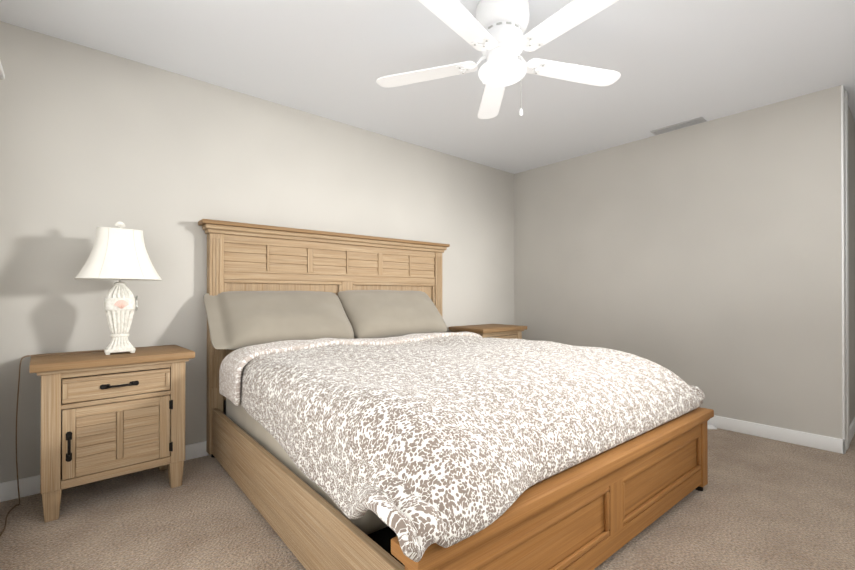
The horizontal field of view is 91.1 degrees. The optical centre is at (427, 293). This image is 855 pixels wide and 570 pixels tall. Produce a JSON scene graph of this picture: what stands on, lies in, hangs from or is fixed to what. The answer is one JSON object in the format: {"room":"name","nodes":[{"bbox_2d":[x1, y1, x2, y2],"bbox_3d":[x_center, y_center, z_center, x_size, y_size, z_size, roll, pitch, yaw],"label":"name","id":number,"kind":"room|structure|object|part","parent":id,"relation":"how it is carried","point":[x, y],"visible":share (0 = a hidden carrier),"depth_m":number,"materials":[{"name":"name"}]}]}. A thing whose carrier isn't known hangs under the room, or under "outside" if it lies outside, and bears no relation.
{"room":"bedroom","nodes":[
{"label":"bedroom","id":0,"kind":"room"},
{"bbox_2d":[0,21,513,482],"bbox_3d":[-0.638,-0.158,3.514,4.440,2.440,0.120,0,0,-40],"label":"wall","id":1,"kind":"structure","parent":0,"point":[92,140],"depth_m":2.60,"materials":[{"name":"paint"}]},
{"bbox_2d":[0,441,208,501],"bbox_3d":[-0.586,1.015,3.448,4.200,0.095,0.040,0,0,-40],"label":"baseboard","id":2,"kind":"structure","parent":1,"relation":"attached to","point":[28,486],"depth_m":2.19,"materials":[{"name":"white wood"}]},
{"bbox_2d":[0,428,854,569],"bbox_3d":[1.232,1.107,2.198,5.590,0.100,4.540,0,0,-40],"label":"floor carpet","id":3,"kind":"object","parent":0,"point":[759,503],"depth_m":1.92,"materials":[{"name":"beige carpet"}]},
{"bbox_2d":[29,345,194,522],"bbox_3d":[-1.667,0.688,2.240,0.660,0.737,0.450,0,0,-43],"label":"nightstand","id":4,"kind":"object","parent":3,"relation":"on","point":[105,416],"visible":1,"depth_m":2.08,"materials":[{"name":"brown wood"}]},
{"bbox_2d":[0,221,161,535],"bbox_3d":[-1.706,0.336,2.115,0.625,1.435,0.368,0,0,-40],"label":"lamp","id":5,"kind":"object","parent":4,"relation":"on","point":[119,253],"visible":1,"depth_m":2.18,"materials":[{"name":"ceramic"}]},
{"bbox_2d":[198,219,713,569],"bbox_3d":[0.042,0.297,2.474,2.109,1.522,2.307,0,0,-39],"label":"bed","id":6,"kind":"object","parent":3,"relation":"on","point":[376,417],"visible":1,"depth_m":1.72,"materials":[{"name":"white fabric"}]},
{"bbox_2d":[204,291,353,349],"bbox_3d":[-0.964,0.172,2.815,0.941,0.385,0.384,0,0,-39],"label":"pillow","id":7,"kind":"object","parent":6,"relation":"on","point":[236,320],"depth_m":2.70,"materials":[{"name":"beige fabric"}]},
{"bbox_3d":[-0.067,0.649,2.620,1.810,0.370,1.715,0,0,-39],"label":"mattress","id":8,"kind":"part","parent":6,"relation":"part of","materials":[{"name":"beige fabric"}]},
{"bbox_2d":[337,290,446,338],"bbox_3d":[-0.259,0.168,3.392,0.921,0.393,0.376,0,0,-39],"label":"pillow","id":9,"kind":"object","parent":6,"relation":"on","point":[369,313],"depth_m":3.24,"materials":[{"name":"beige fabric"}]},
{"bbox_2d":[240,336,704,561],"bbox_3d":[0.177,0.509,2.310,2.128,0.384,1.903,0,0,-39],"label":"comforter","id":10,"kind":"object","parent":6,"relation":"on","point":[459,445],"depth_m":1.50,"materials":[{"name":"white fabric"}]},
{"bbox_2d":[449,324,526,338],"bbox_3d":[0.606,0.697,4.159,0.660,0.737,0.450,0,0,-40],"label":"nightstand","id":11,"kind":"object","parent":3,"relation":"on","point":[504,331],"visible":0.12,"depth_m":4.03,"materials":[{"name":"brown wood"}]},
{"bbox_2d":[707,425,716,428],"bbox_3d":[2.125,1.051,3.293,0.260,0.021,0.050,0,0,0],"label":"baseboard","id":12,"kind":"structure","parent":3,"relation":"on","point":[710,427],"depth_m":3.28,"materials":[{"name":"white wood"}]},
{"bbox_2d":[0,0,854,173],"bbox_3d":[1.232,-1.433,2.209,5.590,0.100,4.540,0,0,-40],"label":"ceiling","id":13,"kind":"structure","parent":0,"point":[672,62],"depth_m":2.47,"materials":[{"name":"white paint"}]},
{"bbox_2d":[376,0,620,118],"bbox_3d":[0.373,-1.115,1.998,1.272,0.536,1.252,0,0,-40],"label":"ceiling fan","id":14,"kind":"object","parent":13,"relation":"hanging from","point":[493,31],"visible":1,"depth_m":1.96,"materials":[{"name":"painted metal"},{"name":"painted wood"},{"name":"glass"}]},
{"bbox_2d":[650,117,705,134],"bbox_3d":[2.059,-1.373,3.458,0.115,0.010,0.385,0,0,-40],"label":"ceiling vent","id":15,"kind":"object","parent":13,"relation":"in","point":[691,122],"visible":0.98,"depth_m":3.44,"materials":[{"name":"grey metal"}]},
{"bbox_2d":[514,85,849,438],"bbox_3d":[1.917,-0.156,3.844,0.120,2.440,2.690,0,0,-40],"label":"wall","id":16,"kind":"structure","parent":0,"point":[705,257],"depth_m":3.34,"materials":[{"name":"paint"}]},
{"bbox_2d":[707,415,846,453],"bbox_3d":[1.884,1.016,3.775,0.014,0.095,2.664,0,0,-40],"label":"baseboard","id":17,"kind":"structure","parent":16,"relation":"attached to","point":[832,444],"depth_m":3.00,"materials":[{"name":"white wood"}]},
{"bbox_2d":[848,106,854,423],"bbox_3d":[3.234,-0.159,3.278,1.150,2.440,0.120,0,0,-40],"label":"wall","id":18,"kind":"structure","parent":0,"point":[851,124],"depth_m":3.20,"materials":[{"name":"paint"}]},
{"bbox_2d":[846,417,854,441],"bbox_3d":[3.188,1.013,3.141,1.150,0.095,0.020,0,0,-40],"label":"baseboard","id":19,"kind":"structure","parent":18,"relation":"attached to","point":[852,426],"depth_m":3.06,"materials":[{"name":"white wood"}]},
{"bbox_3d":[-0.850,-0.171,0.431,0.120,2.440,4.300,0,0,-40],"label":"wall","id":20,"kind":"structure","parent":0,"visible":0},
{"bbox_2d":[0,61,4,78],"bbox_3d":[-1.035,-0.062,0.785,0.073,2.025,3.270,0,0,-40],"label":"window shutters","id":21,"kind":"object","parent":20,"relation":"attached to","point":[2,75],"visible":1,"depth_m":2.00,"materials":[{"name":"white"}]},
{"bbox_3d":[4.187,-0.160,2.953,0.120,2.440,1.610,0,0,-40],"label":"wall","id":22,"kind":"structure","parent":0,"visible":0},
{"bbox_2d":[841,85,849,448],"bbox_3d":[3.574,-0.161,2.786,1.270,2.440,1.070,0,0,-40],"label":"door frame","id":23,"kind":"structure","parent":22,"relation":"attached to","point":[845,259],"depth_m":2.81,"materials":[{"name":"white wood"}]}
]}

